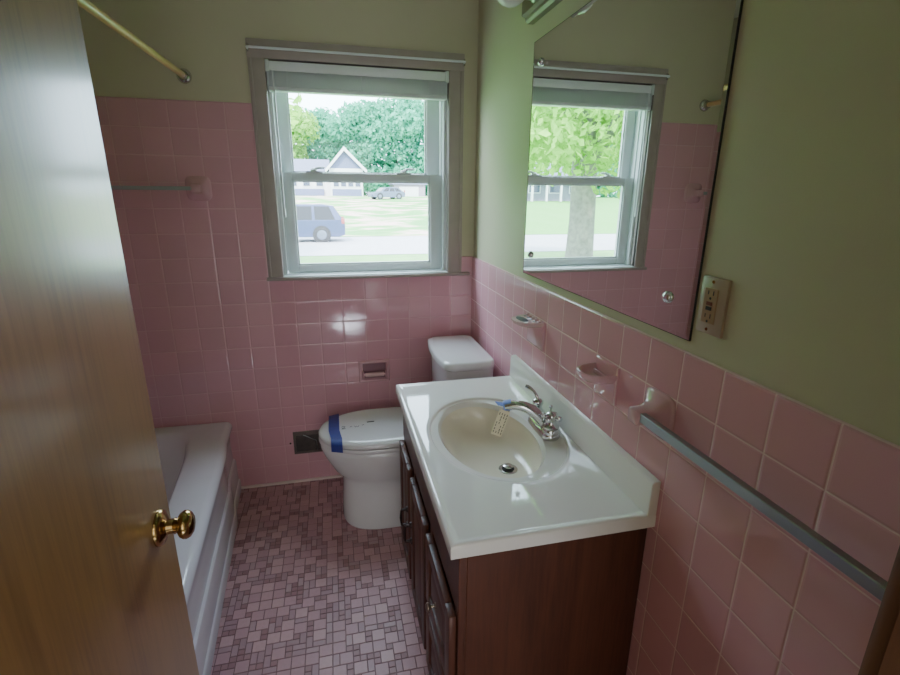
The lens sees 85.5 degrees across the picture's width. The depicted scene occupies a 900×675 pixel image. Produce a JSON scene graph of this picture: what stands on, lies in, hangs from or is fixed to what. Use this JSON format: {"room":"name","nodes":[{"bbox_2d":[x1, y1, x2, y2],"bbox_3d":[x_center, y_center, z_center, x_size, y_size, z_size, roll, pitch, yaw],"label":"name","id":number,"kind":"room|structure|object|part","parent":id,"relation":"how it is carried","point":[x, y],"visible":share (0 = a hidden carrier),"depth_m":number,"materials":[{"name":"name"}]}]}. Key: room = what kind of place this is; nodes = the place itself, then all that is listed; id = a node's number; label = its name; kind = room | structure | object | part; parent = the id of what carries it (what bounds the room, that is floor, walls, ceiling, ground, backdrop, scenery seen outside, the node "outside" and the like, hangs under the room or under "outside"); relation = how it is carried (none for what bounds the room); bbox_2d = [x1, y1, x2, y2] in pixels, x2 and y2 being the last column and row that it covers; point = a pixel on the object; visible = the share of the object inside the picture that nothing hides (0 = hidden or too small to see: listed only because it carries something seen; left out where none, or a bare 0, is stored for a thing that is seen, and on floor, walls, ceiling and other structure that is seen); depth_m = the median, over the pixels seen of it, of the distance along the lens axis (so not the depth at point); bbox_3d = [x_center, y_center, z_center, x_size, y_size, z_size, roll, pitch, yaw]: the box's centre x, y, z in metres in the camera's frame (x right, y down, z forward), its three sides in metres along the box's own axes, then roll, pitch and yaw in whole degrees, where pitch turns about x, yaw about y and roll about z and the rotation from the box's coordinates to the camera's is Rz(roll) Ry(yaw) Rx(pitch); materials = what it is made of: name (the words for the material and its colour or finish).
{"room":"bathroom","nodes":[
{"label":"bathroom","id":0,"kind":"room"},
{"bbox_2d":[78,0,478,255],"bbox_3d":[-0.801,-0.415,2.348,2.098,2.460,0.152,-3,17,-13],"label":"wall","id":1,"kind":"structure","parent":0,"point":[205,38],"depth_m":2.02,"materials":[{"name":"green paint"}]},
{"bbox_2d":[77,0,191,83],"bbox_3d":[-0.933,-0.856,1.268,0.059,0.058,1.559,-3,17,-11],"label":"shower rod","id":2,"kind":"object","parent":1,"relation":"attached to","point":[183,75],"visible":1,"depth_m":1.50,"materials":[{"name":"brass"},{"name":"chrome"}]},
{"bbox_2d":[111,176,212,200],"bbox_3d":[-1.405,-0.620,2.013,0.762,0.104,0.067,-3,17,-13],"label":"towel bar","id":3,"kind":"object","parent":1,"relation":"attached to","point":[198,188],"visible":0.46,"depth_m":2.09,"materials":[{"name":"pink ceramic"}]},
{"bbox_3d":[-1.085,-0.639,2.086,0.104,0.104,0.067,-3,17,-13],"label":"post","id":4,"kind":"part","parent":3,"relation":"part of","materials":[{"name":"pink ceramic"}]},
{"bbox_2d":[94,96,472,485],"bbox_3d":[-0.844,-0.115,2.341,1.978,1.848,0.008,-3,17,-13],"label":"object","id":5,"kind":"structure","parent":1,"relation":"attached to","point":[220,341],"depth_m":2.32,"materials":[{"name":"pink tile"}]},
{"bbox_2d":[241,475,342,488],"bbox_3d":[-0.497,0.748,2.671,1.240,0.012,0.016,-3,17,-13],"label":"trim","id":6,"kind":"structure","parent":1,"relation":"attached to","point":[332,476],"depth_m":2.58,"materials":[{"name":"pink tile"}]},
{"bbox_2d":[290,430,322,453],"bbox_3d":[-0.700,0.545,2.565,0.279,0.127,0.007,-3,17,-13],"label":"air vent","id":7,"kind":"object","parent":1,"relation":"attached to","point":[304,441],"visible":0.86,"depth_m":2.55,"materials":[{"name":"metal"}]},
{"bbox_3d":[-0.691,0.549,2.571,0.242,0.097,0.002,-3,17,-13],"label":"damper plate","id":8,"kind":"part","parent":7,"relation":"part of","materials":[{"name":"black metal"}]},
{"bbox_2d":[245,38,469,280],"bbox_3d":[-0.402,-0.806,2.353,0.980,1.008,0.268,-3,17,-13],"label":"window","id":9,"kind":"structure","parent":1,"relation":"in","point":[443,120],"depth_m":2.27,"materials":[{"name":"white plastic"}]},
{"bbox_2d":[245,43,465,65],"bbox_3d":[-0.383,-1.216,2.092,0.932,0.028,0.025,-3,17,-13],"label":"curtain rod","id":10,"kind":"object","parent":9,"relation":"attached to","point":[247,46],"visible":1,"depth_m":2.07,"materials":[{"name":"silver metal"}]},
{"bbox_2d":[264,59,448,217],"bbox_3d":[-0.396,-0.879,2.222,0.789,0.643,0.051,-3,17,-13],"label":"window blind","id":11,"kind":"object","parent":9,"relation":"attached to","point":[283,77],"visible":1,"depth_m":2.13,"materials":[{"name":"white fabric"}]},
{"bbox_3d":[-0.395,-1.167,2.141,0.781,0.038,0.042,-3,17,-13],"label":"head rail","id":12,"kind":"part","parent":11,"relation":"part of","materials":[{"name":"white plastic"}]},
{"bbox_3d":[-0.395,-1.083,2.164,0.775,0.016,0.042,-3,17,-13],"label":"rail","id":13,"kind":"part","parent":11,"relation":"part of","materials":[{"name":"white plastic"}]},
{"bbox_3d":[-0.420,-0.986,2.300,0.751,0.468,0.028,-3,17,-13],"label":"sash","id":14,"kind":"part","parent":9,"relation":"part of","materials":[{"name":"clear glass"}]},
{"bbox_3d":[-0.414,-0.559,2.383,0.751,0.461,0.032,-3,17,-13],"label":"sash","id":15,"kind":"part","parent":9,"relation":"part of","materials":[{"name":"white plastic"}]},
{"bbox_3d":[-0.381,-0.304,2.395,0.980,0.015,0.058,-3,17,-13],"label":"sill","id":16,"kind":"part","parent":9,"relation":"part of","materials":[{"name":"white wood"}]},
{"bbox_2d":[358,359,389,382],"bbox_3d":[-0.390,0.176,2.518,0.158,0.118,0.032,-3,17,-13],"label":"toilet paper holder","id":17,"kind":"object","parent":1,"relation":"attached to","point":[378,369],"visible":1,"depth_m":2.52,"materials":[{"name":"pink ceramic"}]},
{"bbox_2d":[210,477,428,674],"bbox_3d":[-0.603,1.101,1.601,1.978,0.060,2.480,-3,17,-13],"label":"floor","id":18,"kind":"structure","parent":0,"point":[309,591],"depth_m":1.88,"materials":[{"name":"tile"}]},
{"bbox_2d":[155,422,240,674],"bbox_3d":[-1.218,0.834,1.702,0.840,0.386,1.539,-3,17,-13],"label":"bathtub","id":19,"kind":"object","parent":18,"relation":"on","point":[200,473],"visible":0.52,"depth_m":1.90,"materials":[{"name":"ceramic"}]},
{"bbox_2d":[319,335,493,528],"bbox_3d":[-0.227,0.444,2.324,0.773,0.795,0.438,-3,17,-13],"label":"toilet","id":20,"kind":"object","parent":18,"relation":"on","point":[368,464],"visible":0.47,"depth_m":2.21,"materials":[{"name":"white ceramic"}]},
{"bbox_2d":[329,414,342,452],"bbox_3d":[-0.525,0.432,2.227,0.058,0.045,0.322,-3,17,-13],"label":"tape","id":21,"kind":"object","parent":20,"relation":"attached to","point":[336,438],"visible":1,"depth_m":2.16,"materials":[{"name":"blue plastic"}]},
{"bbox_3d":[-0.357,0.445,2.286,0.503,0.019,0.382,-3,17,-13],"label":"seat","id":22,"kind":"part","parent":20,"relation":"part of","materials":[{"name":"white ceramic"}]},
{"bbox_3d":[-0.268,0.639,2.365,0.677,0.397,0.376,-3,17,-13],"label":"bowl","id":23,"kind":"part","parent":20,"relation":"part of","materials":[{"name":"white ceramic"}]},
{"bbox_3d":[-0.391,0.420,2.270,0.430,0.038,0.380,-3,17,-13],"label":"seat lid","id":24,"kind":"part","parent":20,"relation":"part of","materials":[{"name":"white plastic"}]},
{"bbox_3d":[0.035,0.066,2.276,0.242,0.038,0.438,-3,17,-13],"label":"tank lid","id":25,"kind":"part","parent":20,"relation":"part of","materials":[{"name":"white ceramic"}]},
{"bbox_3d":[0.040,0.267,2.337,0.228,0.383,0.422,-3,17,-13],"label":"tank","id":26,"kind":"part","parent":20,"relation":"part of","materials":[{"name":"white ceramic"}]},
{"bbox_2d":[399,415,646,674],"bbox_3d":[0.117,0.685,1.602,0.508,0.748,0.877,-3,17,-13],"label":"vanity cabinet","id":27,"kind":"object","parent":18,"relation":"on","point":[566,607],"visible":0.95,"depth_m":1.16,"materials":[{"name":"brown wood"}]},
{"bbox_3d":[-0.168,0.651,1.761,0.030,0.088,0.024,-3,17,-13],"label":"pull handle","id":28,"kind":"part","parent":27,"relation":"part of","materials":[{"name":"brown metal"}]},
{"bbox_3d":[-0.165,0.651,1.857,0.018,0.465,0.223,-3,17,-13],"label":"cabinet door","id":29,"kind":"part","parent":27,"relation":"part of","materials":[{"name":"brown wood"}]},
{"bbox_3d":[-0.147,0.676,1.677,0.030,0.088,0.024,-3,17,-13],"label":"pull handle","id":30,"kind":"part","parent":27,"relation":"part of","materials":[{"name":"brown metal"}]},
{"bbox_3d":[-0.100,0.730,1.592,0.018,0.465,0.256,-3,17,-13],"label":"cabinet door","id":31,"kind":"part","parent":27,"relation":"part of","materials":[{"name":"brown wood"}]},
{"bbox_3d":[-0.051,0.700,1.264,0.028,0.023,0.023,-3,17,-13],"label":"knob","id":32,"kind":"part","parent":27,"relation":"part of","materials":[{"name":"metal"}]},
{"bbox_3d":[-0.075,0.656,1.546,0.018,0.664,0.877,-3,17,-13],"label":"frame","id":33,"kind":"part","parent":27,"relation":"part of","materials":[{"name":"brown wood"}]},
{"bbox_3d":[-0.030,0.934,1.339,0.018,0.218,0.294,-3,17,-13],"label":"drawer","id":34,"kind":"part","parent":27,"relation":"part of","materials":[{"name":"brown wood"}]},
{"bbox_3d":[-0.028,0.698,1.269,0.018,0.220,0.294,-3,17,-13],"label":"drawer","id":35,"kind":"part","parent":27,"relation":"part of","materials":[{"name":"brown wood"}]},
{"bbox_2d":[396,355,660,559],"bbox_3d":[0.133,0.320,1.498,0.484,0.229,0.918,-3,17,-13],"label":"countertop","id":36,"kind":"structure","parent":27,"relation":"on","point":[489,493],"depth_m":1.27,"materials":[{"name":"stone"}]},
{"bbox_2d":[441,407,541,477],"bbox_3d":[0.125,0.368,1.531,0.298,0.112,0.474,-3,17,-13],"label":"basin","id":37,"kind":"object","parent":36,"relation":"in","point":[466,436],"depth_m":1.63,"materials":[{"name":"beige ceramic"}]},
{"bbox_2d":[502,384,561,440],"bbox_3d":[0.247,0.234,1.518,0.156,0.122,0.172,-3,17,-13],"label":"faucet","id":38,"kind":"object","parent":36,"relation":"on","point":[544,424],"visible":0.99,"depth_m":1.50,"materials":[{"name":"silver metal"}]},
{"bbox_2d":[491,409,509,436],"bbox_3d":[0.159,0.269,1.528,0.058,0.096,0.005,4,17,11],"label":"price tag","id":39,"kind":"object","parent":38,"relation":"hanging from","point":[502,417],"visible":1,"depth_m":1.53,"materials":[{"name":"paper"}]},
{"bbox_2d":[495,399,510,410],"bbox_3d":[0.173,0.212,1.521,0.055,0.038,0.039,-3,17,-13],"label":"tape","id":40,"kind":"object","parent":38,"relation":"attached to","point":[508,401],"visible":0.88,"depth_m":1.51,"materials":[{"name":"blue plastic"}]},
{"bbox_3d":[0.243,0.245,1.521,0.157,0.096,0.062,0,17,-3],"label":"spout","id":41,"kind":"part","parent":38,"relation":"part of","materials":[{"name":"silver metal"}]},
{"bbox_3d":[0.267,0.179,1.573,0.055,0.046,0.014,13,21,36],"label":"lever","id":42,"kind":"part","parent":38,"relation":"part of","materials":[{"name":"silver metal"}]},
{"bbox_3d":[0.283,0.234,1.576,0.051,0.082,0.051,-3,17,-13],"label":"handle","id":43,"kind":"part","parent":38,"relation":"part of","materials":[{"name":"silver metal"}]},
{"bbox_3d":[0.307,0.263,1.479,0.051,0.082,0.051,-3,17,-13],"label":"handle","id":44,"kind":"part","parent":38,"relation":"part of","materials":[{"name":"silver metal"}]},
{"bbox_3d":[0.307,0.241,1.473,0.054,0.017,0.055,-3,17,-13],"label":"lever","id":45,"kind":"part","parent":38,"relation":"part of","materials":[{"name":"silver metal"}]},
{"bbox_2d":[473,0,899,445],"bbox_3d":[0.775,0.273,0.068,0.120,2.460,5.208,-3,17,-13],"label":"wall","id":46,"kind":"structure","parent":0,"point":[804,223],"depth_m":0.75,"materials":[{"name":"green paint"}]},
{"bbox_2d":[511,313,544,351],"bbox_3d":[0.264,-0.021,1.726,0.089,0.110,0.146,-3,17,-13],"label":"toothbrush holder","id":47,"kind":"object","parent":46,"relation":"attached to","point":[535,327],"visible":1,"depth_m":1.70,"materials":[{"name":"pink ceramic"}]},
{"bbox_2d":[511,313,543,327],"bbox_3d":[0.262,-0.058,1.714,0.084,0.031,0.146,-3,17,-13],"label":"bowl","id":48,"kind":"object","parent":47,"relation":"on","point":[528,320],"depth_m":1.68,"materials":[{"name":"pink ceramic"}]},
{"bbox_3d":[0.304,-0.020,1.736,0.007,0.103,0.144,-3,17,-13],"label":"plate","id":49,"kind":"part","parent":47,"relation":"part of","materials":[{"name":"pink ceramic"}]},
{"bbox_2d":[497,0,561,24],"bbox_3d":[0.299,-0.973,1.180,0.170,0.110,0.895,-3,17,-13],"label":"vanity light","id":50,"kind":"object","parent":46,"relation":"attached to","point":[532,10],"visible":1,"depth_m":1.52,"materials":[{"name":"silver glass"}]},
{"bbox_3d":[0.190,-1.065,1.491,0.107,0.094,0.094,-3,17,-13],"label":"bulb","id":51,"kind":"part","parent":50,"relation":"part of","materials":[{"name":"white glass"}]},
{"bbox_2d":[510,355,660,515],"bbox_3d":[0.357,0.239,1.530,0.023,0.089,0.918,-3,17,-13],"label":"backsplash","id":52,"kind":"structure","parent":46,"relation":"attached to","point":[641,486],"depth_m":1.32,"materials":[{"name":"ceramic"}]},
{"bbox_2d":[576,355,619,405],"bbox_3d":[0.376,0.115,1.284,0.083,0.103,0.109,-3,17,-13],"label":"soap dish","id":53,"kind":"object","parent":46,"relation":"attached to","point":[604,374],"visible":1,"depth_m":1.27,"materials":[{"name":"pink ceramic"}]},
{"bbox_2d":[576,362,616,383],"bbox_3d":[0.374,0.100,1.279,0.078,0.032,0.109,-3,17,-13],"label":"bowl","id":54,"kind":"object","parent":53,"relation":"on","point":[596,372],"depth_m":1.26,"materials":[{"name":"pink ceramic"}]},
{"bbox_3d":[0.413,0.113,1.292,0.007,0.103,0.107,-3,17,-13],"label":"plate","id":55,"kind":"part","parent":53,"relation":"part of","materials":[{"name":"pink ceramic"}]},
{"bbox_2d":[523,0,743,340],"bbox_3d":[0.379,-0.487,1.301,0.016,0.767,0.912,-3,17,-13],"label":"wall mirror","id":56,"kind":"object","parent":46,"relation":"attached to","point":[629,103],"visible":1,"depth_m":1.14,"materials":[{"name":"clear mirror"}]},
{"bbox_2d":[471,256,899,674],"bbox_3d":[0.365,0.457,1.625,0.008,1.178,2.200,-3,17,-13],"label":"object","id":57,"kind":"structure","parent":46,"relation":"attached to","point":[724,589],"depth_m":0.91,"materials":[{"name":"pink tile"}]},
{"bbox_2d":[696,275,731,337],"bbox_3d":[0.496,-0.059,0.919,0.012,0.109,0.066,-3,17,-13],"label":"wall outlet","id":58,"kind":"object","parent":46,"relation":"attached to","point":[715,293],"visible":1,"depth_m":0.91,"materials":[{"name":"beige plastic"}]},
{"bbox_2d":[701,287,718,324],"bbox_3d":[0.493,-0.060,0.923,0.004,0.067,0.034,-3,17,-13],"label":"receptacle","id":59,"kind":"object","parent":58,"relation":"attached to","point":[709,295],"depth_m":0.92,"materials":[{"name":"beige plastic"}]},
{"bbox_2d":[628,387,887,601],"bbox_3d":[0.502,0.254,0.802,0.067,0.104,0.698,-3,17,-13],"label":"towel bar","id":60,"kind":"object","parent":46,"relation":"attached to","point":[657,413],"visible":1,"depth_m":0.78,"materials":[{"name":"grey metal"}]},
{"bbox_3d":[0.434,0.171,1.079,0.067,0.104,0.104,-3,17,-13],"label":"post","id":61,"kind":"part","parent":60,"relation":"part of","materials":[{"name":"pink ceramic"}]},
{"bbox_3d":[-0.323,0.240,0.148,1.978,2.460,0.120,-3,17,-13],"label":"wall","id":62,"kind":"structure","parent":0,"visible":0},
{"bbox_2d":[0,0,198,674],"bbox_3d":[-0.437,0.308,0.574,0.092,2.023,0.661,-3,17,-13],"label":"door","id":63,"kind":"structure","parent":62,"relation":"in","point":[91,583],"depth_m":0.60,"materials":[{"name":"brown wood"}]},
{"bbox_3d":[-0.484,0.333,0.862,0.057,0.064,0.064,-3,17,-13],"label":"knob","id":64,"kind":"part","parent":63,"relation":"part of","materials":[{"name":"gold metal"}]},
{"bbox_2d":[858,546,899,674],"bbox_3d":[0.379,0.335,0.357,0.066,2.130,0.136,-3,17,-13],"label":"trim","id":65,"kind":"structure","parent":62,"relation":"attached to","point":[882,653],"depth_m":0.38,"materials":[{"name":"brown wood"}]},
{"label":"outside","id":66,"kind":"structure","parent":0,"visible":0},
{"bbox_2d":[300,254,427,262],"bbox_3d":[-11.627,-0.329,8.940,100.000,0.001,17.020,-3,17,-13],"label":"lawn","id":67,"kind":"structure","parent":66,"point":[382,257],"depth_m":17.93,"materials":[{"name":"green plant"}]},
{"bbox_2d":[289,94,306,131],"bbox_3d":[-8.961,-5.507,10.301,10.336,9.602,11.717,-14,22,-40],"label":"shade tree","id":68,"kind":"object","parent":67,"relation":"on","point":[298,99],"visible":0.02,"depth_m":11.68,"materials":[{"name":"green plant"}]},
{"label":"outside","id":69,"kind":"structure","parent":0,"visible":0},
{"bbox_2d":[298,236,427,255],"bbox_3d":[-4.714,-4.340,22.639,180.000,0.001,8.400,-3,17,-13],"label":"road","id":70,"kind":"structure","parent":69,"point":[359,245],"depth_m":21.95,"materials":[{"name":"grey asphalt"}]},
{"bbox_2d":[296,204,344,241],"bbox_3d":[-7.614,-5.562,23.706,4.870,1.830,1.900,-3,17,-13],"label":"suv","id":71,"kind":"object","parent":70,"relation":"on","point":[321,222],"visible":0.48,"depth_m":23.13,"materials":[{"name":"blue paint"}]},
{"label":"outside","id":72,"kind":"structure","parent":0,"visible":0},
{"bbox_2d":[295,195,427,236],"bbox_3d":[-17.654,-20.917,75.087,220.000,1.885,105.000,-3,17,-13],"label":"field","id":73,"kind":"structure","parent":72,"point":[363,215],"depth_m":43.51,"materials":[{"name":"green plant"}]},
{"bbox_2d":[290,106,320,158],"bbox_3d":[-29.694,-32.522,84.876,14.426,15.852,14.640,-3,17,-13],"label":"tree","id":74,"kind":"object","parent":73,"relation":"on","point":[306,124],"visible":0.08,"depth_m":82.00,"materials":[{"name":"green plant"}]},
{"bbox_2d":[299,106,342,163],"bbox_3d":[-24.356,-35.743,93.650,12.697,16.988,13.345,-3,17,-13],"label":"tree","id":75,"kind":"object","parent":73,"relation":"on","point":[324,148],"visible":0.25,"depth_m":90.34,"materials":[{"name":"green plant"}]},
{"bbox_2d":[294,146,366,195],"bbox_3d":[-19.588,-25.532,75.274,12.650,7.000,10.200,-3,17,-13],"label":"house","id":76,"kind":"structure","parent":73,"relation":"on","point":[344,161],"depth_m":72.73,"materials":[{"name":"white"}]},
{"bbox_3d":[-15.362,-21.642,72.733,4.300,1.050,0.080,-3,17,-13],"label":"skirt panel","id":77,"kind":"part","parent":76,"relation":"part of","materials":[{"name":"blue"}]},
{"bbox_2d":[324,98,393,195],"bbox_3d":[-16.708,-35.152,90.912,12.764,17.650,13.460,-3,17,-13],"label":"tree","id":78,"kind":"object","parent":73,"relation":"on","point":[351,115],"visible":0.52,"depth_m":86.56,"materials":[{"name":"green plant"}]},
{"bbox_2d":[368,187,404,199],"bbox_3d":[-8.122,-18.453,62.372,4.500,1.530,1.900,-10,20,-32],"label":"sedan","id":79,"kind":"object","parent":73,"relation":"on","point":[392,192],"visible":0.99,"depth_m":61.71,"materials":[{"name":"silver paint"}]},
{"bbox_2d":[356,98,426,191],"bbox_3d":[-9.842,-34.656,88.049,14.095,18.404,14.003,-3,17,-13],"label":"tree","id":80,"kind":"object","parent":73,"relation":"on","point":[391,137],"visible":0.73,"depth_m":85.22,"materials":[{"name":"green plant"}]},
{"bbox_2d":[388,183,426,195],"bbox_3d":[-7.264,-25.369,82.209,5.700,2.950,6.800,-3,17,-13],"label":"garage","id":81,"kind":"structure","parent":73,"relation":"on","point":[410,189],"depth_m":79.57,"materials":[{"name":"white"}]},
{"bbox_3d":[-6.721,-23.847,79.548,3.200,1.550,0.060,-3,17,-13],"label":"door","id":82,"kind":"part","parent":81,"relation":"part of","materials":[{"name":"white"}]},
{"bbox_2d":[396,99,427,195],"bbox_3d":[-3.384,-35.720,91.673,15.404,18.607,17.721,-3,17,-13],"label":"tree","id":83,"kind":"object","parent":73,"relation":"on","point":[419,163],"visible":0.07,"depth_m":87.12,"materials":[{"name":"green plant"}]}
]}

